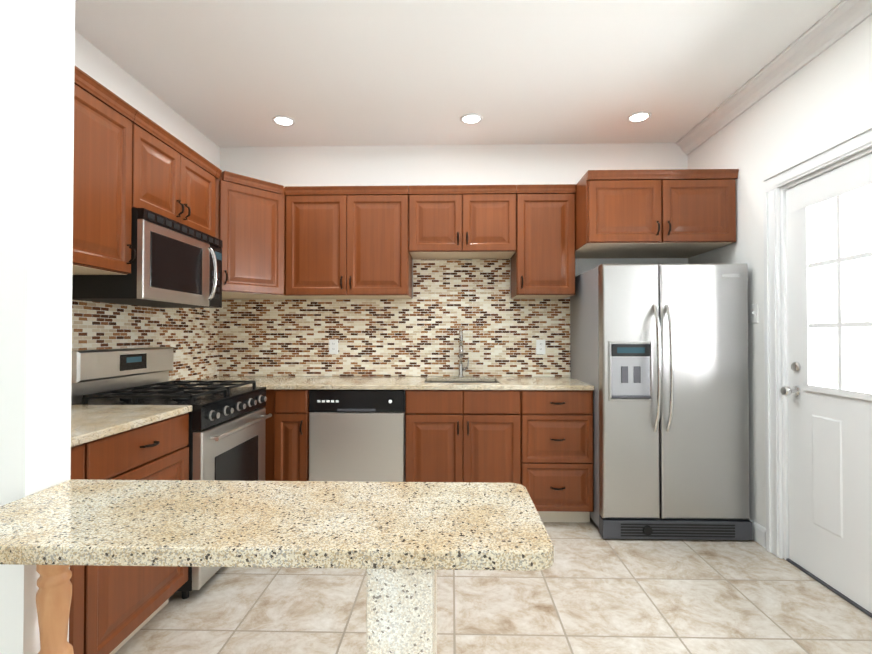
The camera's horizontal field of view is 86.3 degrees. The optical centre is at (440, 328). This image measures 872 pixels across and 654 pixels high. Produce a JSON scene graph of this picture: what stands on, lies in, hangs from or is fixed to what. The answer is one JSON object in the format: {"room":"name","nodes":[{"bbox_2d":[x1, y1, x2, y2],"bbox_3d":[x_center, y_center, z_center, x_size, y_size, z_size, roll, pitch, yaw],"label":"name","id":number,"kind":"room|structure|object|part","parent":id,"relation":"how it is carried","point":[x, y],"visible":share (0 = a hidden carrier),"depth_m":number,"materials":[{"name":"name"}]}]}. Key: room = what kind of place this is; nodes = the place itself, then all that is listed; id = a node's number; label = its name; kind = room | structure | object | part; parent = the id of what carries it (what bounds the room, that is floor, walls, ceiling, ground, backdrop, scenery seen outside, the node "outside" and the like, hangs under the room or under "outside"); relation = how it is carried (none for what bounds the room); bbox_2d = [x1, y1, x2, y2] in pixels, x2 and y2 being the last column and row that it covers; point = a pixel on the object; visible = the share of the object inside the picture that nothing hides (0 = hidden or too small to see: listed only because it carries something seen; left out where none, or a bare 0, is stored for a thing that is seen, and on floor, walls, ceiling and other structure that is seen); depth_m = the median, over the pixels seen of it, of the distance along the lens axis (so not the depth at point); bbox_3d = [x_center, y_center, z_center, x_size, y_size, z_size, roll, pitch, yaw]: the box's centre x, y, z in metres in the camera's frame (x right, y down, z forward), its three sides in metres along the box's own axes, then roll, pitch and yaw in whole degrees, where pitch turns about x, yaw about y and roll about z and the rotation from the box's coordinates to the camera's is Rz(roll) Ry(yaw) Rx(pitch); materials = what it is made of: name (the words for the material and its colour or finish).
{"room":"kitchen","nodes":[
{"label":"kitchen","id":0,"kind":"room"},
{"bbox_2d":[0,0,74,653],"bbox_3d":[-2.145,-0.113,1.037,2.605,2.737,0.113,0,-1,1],"label":"wall","id":1,"kind":"structure","parent":0,"point":[37,52],"depth_m":0.96,"materials":[{"name":"white paint"}]},
{"bbox_2d":[75,31,219,376],"bbox_3d":[-1.852,-0.096,2.391,0.120,2.737,2.608,0,-1,1],"label":"wall","id":2,"kind":"structure","parent":0,"point":[96,64],"depth_m":2.75,"materials":[{"name":"white paint"}]},
{"bbox_2d":[72,66,136,274],"bbox_3d":[-1.606,-0.644,1.959,0.390,0.778,0.458,0,-1,1],"label":"upper cabinet","id":3,"kind":"object","parent":2,"relation":"attached to","point":[104,117],"visible":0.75,"depth_m":2.00,"materials":[{"name":"brown wood"}]},
{"bbox_2d":[72,300,218,380],"bbox_3d":[-1.787,0.054,2.385,0.008,0.604,2.593,0,-1,1],"label":"backsplash","id":4,"kind":"structure","parent":2,"relation":"attached to","point":[190,336],"depth_m":2.91,"materials":[{"name":"tile"}]},
{"bbox_2d":[131,110,221,237],"bbox_3d":[-1.591,-0.794,2.594,0.390,0.462,0.804,0,-1,1],"label":"upper cabinet","id":5,"kind":"object","parent":2,"relation":"attached to","point":[173,177],"depth_m":2.49,"materials":[{"name":"brown wood"}]},
{"bbox_2d":[72,208,222,307],"bbox_3d":[-1.549,-0.351,2.565,0.456,0.426,0.754,0,-1,1],"label":"microwave","id":6,"kind":"object","parent":5,"relation":"attached to","point":[174,264],"visible":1,"depth_m":2.36,"materials":[{"name":"silver metal"}]},
{"bbox_3d":[-1.593,-0.790,2.975,0.368,0.462,0.042,0,-1,1],"label":"wall cabinet filler","id":7,"kind":"part","parent":5,"relation":"part of","materials":[{"name":"brown wood"}]},
{"bbox_2d":[216,171,297,298],"bbox_3d":[-1.441,-0.627,3.340,0.655,0.778,0.701,0,-1,1],"label":"upper cabinet","id":8,"kind":"object","parent":2,"relation":"attached to","point":[250,222],"visible":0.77,"depth_m":3.15,"materials":[{"name":"brown wood"}]},
{"bbox_2d":[220,143,687,376],"bbox_3d":[0.083,-0.080,3.710,3.927,2.737,0.120,0,-1,1],"label":"wall","id":9,"kind":"structure","parent":0,"point":[505,164],"depth_m":3.66,"materials":[{"name":"white paint"}]},
{"bbox_2d":[285,186,411,298],"bbox_3d":[-0.667,-0.625,3.477,0.884,0.778,0.390,0,-1,1],"label":"upper cabinet","id":10,"kind":"object","parent":9,"relation":"attached to","point":[347,242],"visible":0.98,"depth_m":3.33,"materials":[{"name":"brown wood"}]},
{"bbox_2d":[219,259,569,376],"bbox_3d":[-0.371,-0.086,3.655,2.762,0.915,0.008,0,-1,1],"label":"backsplash","id":11,"kind":"structure","parent":9,"relation":"attached to","point":[418,334],"depth_m":3.65,"materials":[{"name":"tile"}]},
{"bbox_2d":[329,339,337,353],"bbox_3d":[-0.840,0.142,3.654,0.072,0.116,0.010,0,-1,1],"label":"electrical outlet","id":12,"kind":"object","parent":11,"relation":"attached to","point":[333,346],"visible":1,"depth_m":3.65,"materials":[{"name":"white plastic"}]},
{"bbox_2d":[536,340,545,353],"bbox_3d":[0.780,0.141,3.616,0.072,0.116,0.010,0,-1,1],"label":"electrical outlet","id":13,"kind":"object","parent":11,"relation":"attached to","point":[540,346],"visible":1,"depth_m":3.62,"materials":[{"name":"white plastic"}]},
{"bbox_2d":[408,185,516,258],"bbox_3d":[0.159,-0.781,3.460,0.766,0.467,0.390,0,-1,1],"label":"upper cabinet","id":14,"kind":"object","parent":9,"relation":"attached to","point":[462,221],"visible":1,"depth_m":3.31,"materials":[{"name":"brown wood"}]},
{"bbox_2d":[511,184,575,298],"bbox_3d":[0.751,-0.626,3.444,0.414,0.778,0.390,0,-1,1],"label":"upper cabinet","id":15,"kind":"object","parent":9,"relation":"attached to","point":[543,262],"visible":0.98,"depth_m":3.29,"materials":[{"name":"brown wood"}]},
{"bbox_2d":[575,169,738,257],"bbox_3d":[1.435,-0.785,3.289,0.956,0.464,0.670,0,-1,1],"label":"upper cabinet","id":16,"kind":"object","parent":9,"relation":"attached to","point":[680,213],"visible":0.98,"depth_m":3.00,"materials":[{"name":"brown wood"}]},
{"bbox_2d":[75,0,841,146],"bbox_3d":[-0.806,-1.518,0.484,5.550,0.060,6.646,0,-1,1],"label":"ceiling","id":17,"kind":"structure","parent":0,"point":[230,73],"depth_m":2.56,"materials":[{"name":"white paint"}]},
{"bbox_2d":[272,115,294,125],"bbox_3d":[-1.095,-1.450,3.248,0.156,0.008,0.156,0,-1,1],"label":"recessed light","id":18,"kind":"object","parent":17,"relation":"in","point":[280,120],"visible":1,"depth_m":3.24,"materials":[{"name":"white"}]},
{"bbox_2d":[460,113,482,123],"bbox_3d":[0.214,-1.450,3.217,0.156,0.008,0.156,0,-1,1],"label":"recessed light","id":19,"kind":"object","parent":17,"relation":"in","point":[471,118],"visible":1,"depth_m":3.21,"materials":[{"name":"white"}]},
{"bbox_2d":[627,111,651,122],"bbox_3d":[1.362,-1.450,3.190,0.156,0.008,0.156,0,-1,1],"label":"recessed light","id":20,"kind":"object","parent":17,"relation":"in","point":[641,116],"visible":1,"depth_m":3.19,"materials":[{"name":"white"}]},
{"bbox_2d":[115,517,871,653],"bbox_3d":[-0.806,1.278,0.450,5.550,0.060,6.646,0,-1,1],"label":"floor","id":21,"kind":"structure","parent":0,"point":[590,590],"depth_m":2.11,"materials":[{"name":"tile"}]},
{"bbox_2d":[36,565,73,653],"bbox_3d":[-0.798,0.813,0.958,0.065,0.884,0.065,0,-1,1],"label":"wood kitchen peninsula leg","id":22,"kind":"object","parent":21,"relation":"on","point":[53,596],"visible":0.67,"depth_m":0.94,"materials":[{"name":"brown wood"}]},
{"bbox_2d":[69,444,84,653],"bbox_3d":[-1.480,0.817,1.313,0.670,0.884,0.484,0,-1,1],"label":"base cabinet","id":23,"kind":"object","parent":21,"relation":"on","point":[76,628],"visible":0.02,"depth_m":1.51,"materials":[{"name":"brown wood"}]},
{"bbox_2d":[84,413,188,653],"bbox_3d":[-1.468,0.824,1.862,0.670,0.884,0.610,0,-1,1],"label":"base cabinet","id":24,"kind":"object","parent":21,"relation":"on","point":[123,605],"visible":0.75,"depth_m":1.77,"materials":[{"name":"brown wood"}]},
{"bbox_2d":[71,405,191,446],"bbox_3d":[-1.487,0.363,1.624,0.644,0.030,1.096,0,-1,1],"label":"countertop","id":25,"kind":"structure","parent":24,"relation":"on","point":[89,423],"depth_m":1.86,"materials":[{"name":"stone"}]},
{"bbox_2d":[71,347,271,598],"bbox_3d":[-1.412,0.692,2.549,0.728,1.165,0.756,0,-1,1],"label":"range","id":26,"kind":"object","parent":21,"relation":"on","point":[227,425],"visible":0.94,"depth_m":2.40,"materials":[{"name":"silver metal"}]},
{"bbox_2d":[261,389,274,480],"bbox_3d":[-1.426,0.842,3.367,0.681,0.884,0.610,0,-1,1],"label":"cabinet filler","id":27,"kind":"object","parent":21,"relation":"on","point":[269,448],"visible":0.02,"depth_m":3.06,"materials":[{"name":"brown wood"}]},
{"bbox_2d":[274,389,308,480],"bbox_3d":[-0.973,0.842,3.326,0.224,0.884,0.670,0,-1,1],"label":"base cabinet","id":28,"kind":"object","parent":21,"relation":"on","point":[291,435],"visible":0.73,"depth_m":3.04,"materials":[{"name":"brown wood"}]},
{"bbox_2d":[309,390,404,481],"bbox_3d":[-0.542,0.842,3.328,0.630,0.884,0.647,0,-1,1],"label":"dishwasher","id":29,"kind":"object","parent":21,"relation":"on","point":[357,435],"visible":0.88,"depth_m":3.02,"materials":[{"name":"silver metal"}]},
{"bbox_2d":[367,569,436,653],"bbox_3d":[-0.065,0.812,0.875,0.110,0.884,0.220,0,-1,1],"label":"kitchen peninsula leg slab","id":30,"kind":"structure","parent":21,"relation":"on","point":[401,611],"depth_m":0.77,"materials":[{"name":"stone"}]},
{"bbox_2d":[0,479,553,570],"bbox_3d":[-0.331,0.353,0.878,1.025,0.030,0.332,0,-1,1],"label":"countertop","id":31,"kind":"structure","parent":30,"relation":"on","point":[371,525],"depth_m":0.80,"materials":[{"name":"stone"}]},
{"bbox_2d":[405,390,520,484],"bbox_3d":[0.152,0.842,3.300,0.750,0.884,0.670,0,-1,1],"label":"base cabinet","id":32,"kind":"object","parent":21,"relation":"on","point":[462,435],"visible":0.73,"depth_m":3.01,"materials":[{"name":"brown wood"}]},
{"bbox_2d":[193,376,593,389],"bbox_3d":[-0.388,0.383,3.283,2.762,0.030,0.742,0,-1,1],"label":"countertop","id":33,"kind":"structure","parent":32,"relation":"on","point":[384,383],"depth_m":3.12,"materials":[{"name":"stone"}]},
{"bbox_2d":[426,381,495,382],"bbox_3d":[0.150,0.487,3.353,0.560,0.172,0.405,0,-1,1],"label":"sink","id":34,"kind":"object","parent":33,"relation":"in","point":[457,382],"depth_m":3.54,"materials":[{"name":"silver metal"}]},
{"bbox_2d":[457,327,468,376],"bbox_3d":[0.172,0.176,3.512,0.092,0.388,0.194,0,-1,1],"label":"faucet","id":35,"kind":"object","parent":33,"relation":"on","point":[461,370],"visible":0.98,"depth_m":3.46,"materials":[{"name":"silver metal"}]},
{"bbox_2d":[521,390,592,521],"bbox_3d":[0.760,0.841,3.285,0.463,0.884,0.670,0,-1,1],"label":"drawers","id":36,"kind":"object","parent":21,"relation":"on","point":[557,454],"visible":0.9,"depth_m":2.99,"materials":[{"name":"brown wood"}]},
{"bbox_2d":[570,263,751,539],"bbox_3d":[1.433,0.444,3.161,0.886,1.675,0.840,0,-1,1],"label":"refrigerator","id":37,"kind":"object","parent":21,"relation":"on","point":[659,357],"visible":0.98,"depth_m":2.81,"materials":[{"name":"silver metal"}]},
{"bbox_2d":[688,15,871,527],"bbox_3d":[1.961,-0.093,2.615,0.120,2.737,1.981,0,-1,1],"label":"wall","id":38,"kind":"structure","parent":0,"point":[745,143],"depth_m":2.74,"materials":[{"name":"white paint"}]},
{"bbox_2d":[750,304,758,322],"bbox_3d":[1.897,-0.092,2.821,0.016,0.116,0.072,0,-1,1],"label":"light switch","id":39,"kind":"object","parent":38,"relation":"attached to","point":[754,313],"visible":1,"depth_m":2.81,"materials":[{"name":"white plastic"}]},
{"bbox_2d":[749,518,765,547],"bbox_3d":[1.906,1.227,3.146,0.014,0.108,0.884,0,-1,1],"label":"baseboard","id":40,"kind":"structure","parent":38,"relation":"attached to","point":[759,533],"depth_m":2.76,"materials":[{"name":"white wood"}]},
{"bbox_2d":[763,121,871,617],"bbox_3d":[1.934,0.187,2.111,0.148,2.162,1.156,0,-1,1],"label":"door frame","id":41,"kind":"structure","parent":38,"relation":"attached to","point":[850,147],"depth_m":2.59,"materials":[{"name":"white wood"}]},
{"bbox_2d":[780,154,871,612],"bbox_3d":[1.886,0.242,2.112,0.118,2.026,0.904,0,-1,1],"label":"door","id":42,"kind":"structure","parent":38,"relation":"in","point":[830,476],"depth_m":2.30,"materials":[{"name":"white"}]},
{"bbox_3d":[1.885,-0.133,-0.587,0.120,2.737,4.425,0,-1,1],"label":"wall","id":43,"kind":"structure","parent":0,"visible":0},
{"bbox_2d":[676,0,871,154],"bbox_3d":[1.802,-1.441,0.422,0.092,0.095,6.402,0,-1,1],"label":"crown molding","id":44,"kind":"structure","parent":43,"relation":"attached to","point":[840,20],"depth_m":2.50,"materials":[{"name":"white"}]},
{"label":"outside","id":45,"kind":"structure","parent":0,"visible":0},
{"bbox_2d":[817,188,871,392],"bbox_3d":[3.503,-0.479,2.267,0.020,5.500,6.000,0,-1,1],"label":"window","id":46,"kind":"structure","parent":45,"point":[827,289],"depth_m":4.02,"materials":[{"name":"glass"}]}
]}

